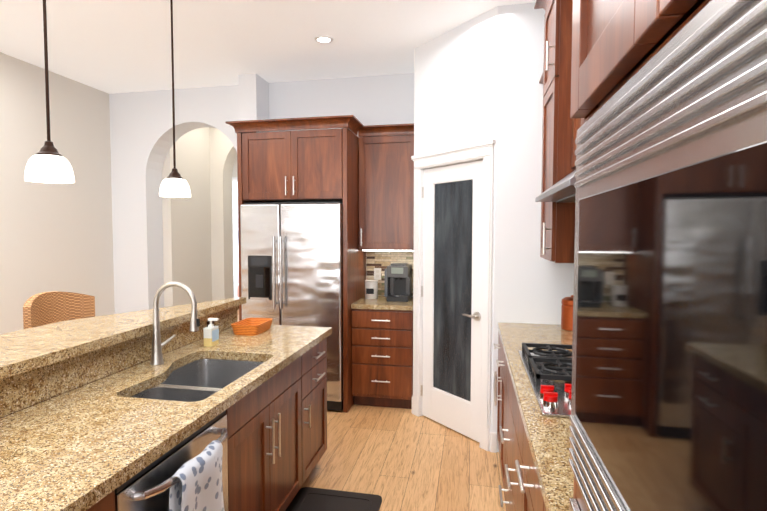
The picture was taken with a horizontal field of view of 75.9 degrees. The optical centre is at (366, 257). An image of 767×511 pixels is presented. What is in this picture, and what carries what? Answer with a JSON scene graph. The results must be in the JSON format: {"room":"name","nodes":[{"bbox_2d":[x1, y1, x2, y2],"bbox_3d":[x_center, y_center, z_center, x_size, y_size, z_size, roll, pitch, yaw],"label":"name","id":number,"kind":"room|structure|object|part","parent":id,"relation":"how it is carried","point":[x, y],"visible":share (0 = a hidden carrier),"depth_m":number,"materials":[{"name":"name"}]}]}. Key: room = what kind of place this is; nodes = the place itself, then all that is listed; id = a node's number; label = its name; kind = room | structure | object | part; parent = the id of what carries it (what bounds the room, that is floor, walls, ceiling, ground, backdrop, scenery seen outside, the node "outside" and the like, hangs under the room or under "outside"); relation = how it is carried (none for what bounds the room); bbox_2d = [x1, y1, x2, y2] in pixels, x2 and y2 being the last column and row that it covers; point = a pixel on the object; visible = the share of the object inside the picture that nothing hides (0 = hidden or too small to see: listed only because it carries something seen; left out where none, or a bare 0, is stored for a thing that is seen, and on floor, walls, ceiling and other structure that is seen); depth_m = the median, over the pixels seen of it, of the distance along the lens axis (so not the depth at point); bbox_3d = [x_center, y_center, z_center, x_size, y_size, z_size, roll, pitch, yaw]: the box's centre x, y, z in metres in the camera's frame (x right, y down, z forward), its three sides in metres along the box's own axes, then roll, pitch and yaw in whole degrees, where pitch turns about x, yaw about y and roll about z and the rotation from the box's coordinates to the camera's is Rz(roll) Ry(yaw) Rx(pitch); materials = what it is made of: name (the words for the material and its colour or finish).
{"room":"kitchen","nodes":[
{"label":"kitchen","id":0,"kind":"room"},
{"bbox_2d":[0,52,114,333],"bbox_3d":[-3.561,-0.108,2.311,0.140,3.050,6.450,1,3,12],"label":"wall","id":1,"kind":"structure","parent":0,"point":[56,237],"depth_m":4.67,"materials":[{"name":"white paint"}]},
{"bbox_2d":[162,127,211,306],"bbox_3d":[-2.206,-0.293,6.046,0.140,3.050,0.869,1,3,12],"label":"wall","id":2,"kind":"structure","parent":0,"point":[186,241],"depth_m":5.97,"materials":[{"name":"white paint"}]},
{"bbox_2d":[209,127,236,300],"bbox_3d":[-2.117,-0.321,6.599,4.600,3.050,0.249,1,3,12],"label":"wall","id":3,"kind":"structure","parent":0,"point":[223,154],"depth_m":6.44,"materials":[{"name":"white paint"}]},
{"bbox_2d":[232,159,237,217],"bbox_3d":[-1.498,-0.464,9.480,4.600,3.050,0.149,1,3,12],"label":"wall","id":4,"kind":"structure","parent":0,"point":[234,173],"depth_m":9.57,"materials":[{"name":"white paint"}]},
{"bbox_2d":[232,177,238,297],"bbox_3d":[-2.194,-0.237,9.345,1.180,2.610,0.586,1,3,12],"label":"room window","id":5,"kind":"structure","parent":4,"relation":"in","point":[234,205],"depth_m":9.67,"materials":[{"name":"white"}]},
{"bbox_2d":[109,73,413,313],"bbox_3d":[-0.488,-0.246,5.090,4.980,3.050,0.280,1,3,12],"label":"wall","id":6,"kind":"structure","parent":0,"point":[141,133],"depth_m":5.30,"materials":[{"name":"white paint"}]},
{"bbox_2d":[366,251,413,295],"bbox_3d":[0.260,0.149,4.801,0.536,0.455,0.008,1,3,12],"label":"wall tile","id":7,"kind":"structure","parent":6,"relation":"attached to","point":[382,260],"depth_m":4.82,"materials":[{"name":"tile"}]},
{"bbox_2d":[374,268,380,279],"bbox_3d":[0.105,0.165,4.827,0.070,0.115,0.006,1,3,12],"label":"outlet","id":8,"kind":"object","parent":7,"relation":"attached to","point":[377,273],"visible":0.95,"depth_m":4.83,"materials":[{"name":"white plastic"}]},
{"bbox_2d":[0,0,535,93],"bbox_3d":[-1.501,-1.759,4.013,6.860,0.080,11.200,1,3,12],"label":"ceiling","id":9,"kind":"structure","parent":0,"point":[114,46],"depth_m":3.83,"materials":[{"name":"white paint"}]},
{"bbox_2d":[24,0,74,183],"bbox_3d":[-1.362,-0.972,2.081,0.182,1.296,0.182,1,3,12],"label":"pendant light","id":10,"kind":"object","parent":9,"relation":"hanging from","point":[47,163],"visible":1,"depth_m":2.08,"materials":[{"name":"white glass"}]},
{"bbox_3d":[-1.362,-0.379,2.110,0.182,0.108,0.182,1,3,12],"label":"lamp shade","id":11,"kind":"part","parent":10,"relation":"part of","materials":[{"name":"white glass"}]},
{"bbox_2d":[159,0,190,197],"bbox_3d":[-1.170,-1.017,2.970,0.182,1.296,0.182,1,3,12],"label":"pendant light","id":12,"kind":"object","parent":9,"relation":"hanging from","point":[174,184],"visible":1,"depth_m":2.95,"materials":[{"name":"white glass"}]},
{"bbox_3d":[-1.170,-0.423,3.000,0.182,0.108,0.182,1,3,12],"label":"lamp shade","id":13,"kind":"part","parent":12,"relation":"part of","materials":[{"name":"white glass"}]},
{"bbox_2d":[314,36,332,43],"bbox_3d":[-0.337,-1.709,3.863,0.150,0.006,0.150,1,3,12],"label":"recessed light","id":14,"kind":"object","parent":9,"relation":"in","point":[321,39],"visible":1,"depth_m":3.85,"materials":[{"name":"white"}]},
{"bbox_2d":[237,310,505,510],"bbox_3d":[-1.501,1.357,4.168,6.860,0.060,11.200,1,3,12],"label":"floor","id":15,"kind":"structure","parent":0,"point":[399,459],"depth_m":3.27,"materials":[{"name":"brown wood"}]},
{"bbox_2d":[23,291,94,328],"bbox_3d":[-1.632,0.798,2.817,0.460,1.190,0.477,1,3,12],"label":"bar stool","id":16,"kind":"object","parent":15,"relation":"on","point":[42,308],"visible":0.04,"depth_m":2.87,"materials":[{"name":"brown wicker"}]},
{"bbox_2d":[0,301,331,510],"bbox_3d":[-1.022,0.949,1.112,0.812,1.058,4.472,1,3,12],"label":"kitchen island","id":17,"kind":"object","parent":15,"relation":"on","point":[156,408],"depth_m":1.87,"materials":[{"name":"beige stone"}]},
{"bbox_2d":[0,297,245,376],"bbox_3d":[-1.509,0.394,1.178,0.480,0.040,4.450,1,3,12],"label":"island countertop","id":18,"kind":"structure","parent":17,"relation":"on","point":[19,349],"depth_m":2.09,"materials":[{"name":"beige stone"}]},
{"bbox_2d":[115,410,227,510],"bbox_3d":[-0.595,1.022,1.617,0.156,0.862,0.596,1,3,12],"label":"dishwasher","id":19,"kind":"object","parent":17,"relation":"in","point":[192,475],"depth_m":1.53,"materials":[{"name":"silver metal"}]},
{"bbox_2d":[169,440,224,510],"bbox_3d":[-0.538,0.879,1.577,0.062,0.492,0.251,1,3,12],"label":"towel","id":20,"kind":"object","parent":17,"relation":"hanging from","point":[196,485],"depth_m":1.55,"materials":[{"name":"fabric"}]},
{"bbox_2d":[130,358,263,401],"bbox_3d":[-0.744,0.655,2.191,0.455,0.210,0.745,1,3,12],"label":"sink","id":21,"kind":"object","parent":17,"relation":"in","point":[192,379],"depth_m":2.48,"materials":[{"name":"silver metal"}]},
{"bbox_2d":[203,318,218,346],"bbox_3d":[-0.850,0.409,2.701,0.066,0.147,0.086,1,3,12],"label":"soap bottle","id":22,"kind":"object","parent":17,"relation":"on","point":[211,334],"visible":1,"depth_m":2.67,"materials":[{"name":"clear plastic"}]},
{"bbox_2d":[231,318,272,335],"bbox_3d":[-0.714,0.433,3.072,0.180,0.062,0.269,1,3,12],"label":"basket","id":23,"kind":"object","parent":17,"relation":"on","point":[251,326],"visible":1,"depth_m":3.01,"materials":[{"name":"orange wicker"}]},
{"bbox_2d":[238,73,268,131],"bbox_3d":[-1.114,-0.238,4.927,0.185,3.050,0.299,1,3,12],"label":"pilaster","id":24,"kind":"object","parent":15,"relation":"on","point":[253,93],"visible":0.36,"depth_m":4.72,"materials":[{"name":"white paint"}]},
{"bbox_2d":[240,202,342,410],"bbox_3d":[-0.582,0.402,4.537,0.898,1.770,0.842,1,3,12],"label":"fridge","id":25,"kind":"object","parent":15,"relation":"on","point":[291,263],"visible":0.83,"depth_m":4.15,"materials":[{"name":"grey metal"}]},
{"bbox_2d":[225,115,365,412],"bbox_3d":[-0.575,0.063,4.559,1.129,2.485,0.818,1,3,12],"label":"surround","id":26,"kind":"object","parent":15,"relation":"on","point":[301,164],"visible":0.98,"depth_m":4.19,"materials":[{"name":"brown wood"}]},
{"bbox_2d":[285,487,381,510],"bbox_3d":[-0.232,1.400,2.492,0.495,0.018,0.815,1,3,12],"label":"anti-fatigue mat","id":27,"kind":"object","parent":15,"relation":"on","point":[311,499],"visible":0.92,"depth_m":2.77,"materials":[{"name":"black rubber"}]},
{"bbox_2d":[351,123,413,408],"bbox_3d":[0.188,0.068,4.471,0.535,2.485,0.666,1,3,12],"label":"tall cabinet","id":28,"kind":"object","parent":15,"relation":"on","point":[382,351],"depth_m":4.36,"materials":[{"name":"brown wood"}]},
{"bbox_2d":[351,296,412,310],"bbox_3d":[0.190,0.414,4.499,0.535,0.040,0.628,1,3,12],"label":"countertop","id":29,"kind":"structure","parent":28,"relation":"on","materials":[{"name":"stone"}]},
{"bbox_2d":[365,280,377,298],"bbox_3d":[0.044,0.301,4.603,0.126,0.174,0.126,1,3,12],"label":"canister","id":30,"kind":"object","parent":29,"relation":"on","point":[371,289],"visible":1,"depth_m":4.55,"materials":[{"name":"white ceramic"}]},
{"bbox_2d":[384,263,411,301],"bbox_3d":[0.288,0.224,4.536,0.220,0.335,0.300,1,3,12],"label":"coffee maker","id":31,"kind":"object","parent":29,"relation":"on","point":[397,282],"visible":1,"depth_m":4.47,"materials":[{"name":"black plastic"}]},
{"bbox_2d":[392,278,404,295],"bbox_3d":[0.288,0.265,4.467,0.124,0.170,0.124,1,3,12],"label":"coffee pot","id":32,"kind":"object","parent":31,"relation":"on","point":[398,284],"depth_m":4.54,"materials":[{"name":"metal"}]},
{"bbox_3d":[0.203,-0.061,4.530,0.490,0.012,0.040,1,3,12],"label":"under-cabinet light strip","id":33,"kind":"part","parent":28,"relation":"part of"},
{"bbox_2d":[497,334,504,497],"bbox_3d":[1.116,0.951,2.930,0.608,0.874,0.857,1,3,12],"label":"base cabinet","id":34,"kind":"object","parent":15,"relation":"on","point":[501,349],"depth_m":3.23,"materials":[{"name":"brown wood"}]},
{"bbox_2d":[501,358,520,510],"bbox_3d":[0.937,0.993,2.097,0.608,0.874,0.966,1,3,12],"label":"base cabinet","id":35,"kind":"object","parent":15,"relation":"on","point":[509,411],"depth_m":2.33,"materials":[{"name":"brown wood"}]},
{"bbox_2d":[498,322,573,510],"bbox_3d":[0.925,0.536,2.029,0.615,0.040,2.656,1,3,12],"label":"countertop","id":36,"kind":"structure","parent":35,"relation":"on","point":[549,444],"depth_m":1.59,"materials":[{"name":"beige stone"}]},
{"bbox_2d":[518,343,571,417],"bbox_3d":[0.945,0.487,2.036,0.530,0.056,0.904,1,3,12],"label":"cooktop","id":37,"kind":"object","parent":36,"relation":"in","point":[548,370],"visible":0.31,"depth_m":2.00,"materials":[{"name":"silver metal"}]},
{"bbox_2d":[561,295,572,330],"bbox_3d":[1.313,0.351,3.134,0.136,0.220,0.136,1,3,12],"label":"copper canister","id":38,"kind":"object","parent":36,"relation":"on","point":[567,314],"visible":0.56,"depth_m":3.09,"materials":[{"name":"brown metal"}]},
{"bbox_2d":[517,414,536,510],"bbox_3d":[0.789,1.027,1.409,0.608,0.874,0.564,1,3,12],"label":"base cabinet","id":39,"kind":"object","parent":15,"relation":"on","point":[525,471],"depth_m":1.65,"materials":[{"name":"brown wood"}]},
{"bbox_2d":[533,474,544,510],"bbox_3d":[0.701,1.047,1.003,0.608,0.874,0.508,1,3,12],"label":"base cabinet","id":40,"kind":"object","parent":15,"relation":"on","point":[538,502],"depth_m":1.35,"materials":[{"name":"brown wood"}]},
{"bbox_2d":[568,0,766,510],"bbox_3d":[0.536,0.064,0.373,0.708,2.900,0.830,1,3,12],"label":"tall cabinet","id":41,"kind":"object","parent":15,"relation":"on","point":[669,341],"visible":1,"depth_m":0.38,"materials":[{"name":"brown wood"}]},
{"bbox_2d":[413,6,497,431],"bbox_3d":[0.682,-0.180,3.772,0.110,3.050,0.897,-2,3,-33],"label":"wall","id":42,"kind":"structure","parent":0,"point":[455,86],"depth_m":3.61,"materials":[{"name":"white paint"}]},
{"bbox_2d":[422,160,482,442],"bbox_3d":[0.662,0.317,3.780,0.035,2.031,0.678,-2,3,-33],"label":"door leaf","id":43,"kind":"structure","parent":42,"relation":"in","point":[452,246],"depth_m":3.76,"materials":[{"name":"white wood"}]},
{"bbox_2d":[421,187,480,395],"bbox_3d":[0.632,0.305,3.779,0.474,1.730,0.485,1,3,12],"label":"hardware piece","id":44,"kind":"object","parent":43,"relation":"attached to","point":[476,316],"visible":1,"depth_m":3.56,"materials":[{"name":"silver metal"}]},
{"bbox_2d":[411,139,495,450],"bbox_3d":[0.670,0.262,3.782,0.144,2.165,0.888,-2,3,-33],"label":"door frame","id":45,"kind":"structure","parent":42,"relation":"attached to","point":[477,151],"depth_m":3.48,"materials":[{"name":"white wood"}]},
{"bbox_2d":[412,395,496,452],"bbox_3d":[0.644,1.265,3.804,0.671,0.160,0.648,1,3,12],"label":"baseboard","id":46,"kind":"structure","parent":42,"relation":"attached to","point":[492,446],"depth_m":3.43,"materials":[{"name":"white wood"}]},
{"bbox_2d":[493,2,573,451],"bbox_3d":[1.208,-0.160,3.351,0.649,3.050,0.110,1,3,12],"label":"wall","id":47,"kind":"structure","parent":0,"point":[532,286],"depth_m":3.31,"materials":[{"name":"white paint"}]},
{"bbox_3d":[1.202,-0.065,1.442,0.140,3.050,6.750,1,3,12],"label":"wall","id":48,"kind":"structure","parent":0,"visible":0},
{"bbox_2d":[534,0,580,203],"bbox_3d":[1.013,-0.864,2.017,0.484,1.210,0.928,1,3,12],"label":"upper cabinet","id":49,"kind":"object","parent":48,"relation":"attached to","point":[556,197],"depth_m":2.51,"materials":[{"name":"brown wood"}]},
{"bbox_2d":[535,170,575,202],"bbox_3d":[1.009,-0.335,2.044,0.475,0.165,0.918,1,3,12],"label":"range hood","id":50,"kind":"object","parent":49,"relation":"attached to","point":[562,190],"depth_m":2.17,"materials":[{"name":"silver metal"}]},
{"bbox_2d":[540,204,574,262],"bbox_3d":[1.205,-0.741,2.715,0.399,1.525,0.500,1,3,12],"label":"upper cabinet","id":51,"kind":"object","parent":48,"relation":"attached to","point":[557,239],"depth_m":2.54,"materials":[{"name":"brown wood"}]},
{"label":"outside","id":52,"kind":"structure","parent":0,"visible":0},
{"bbox_2d":[236,184,238,296],"bbox_3d":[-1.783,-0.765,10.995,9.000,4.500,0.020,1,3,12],"label":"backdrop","id":53,"kind":"structure","parent":52,"point":[237,241],"depth_m":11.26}
]}

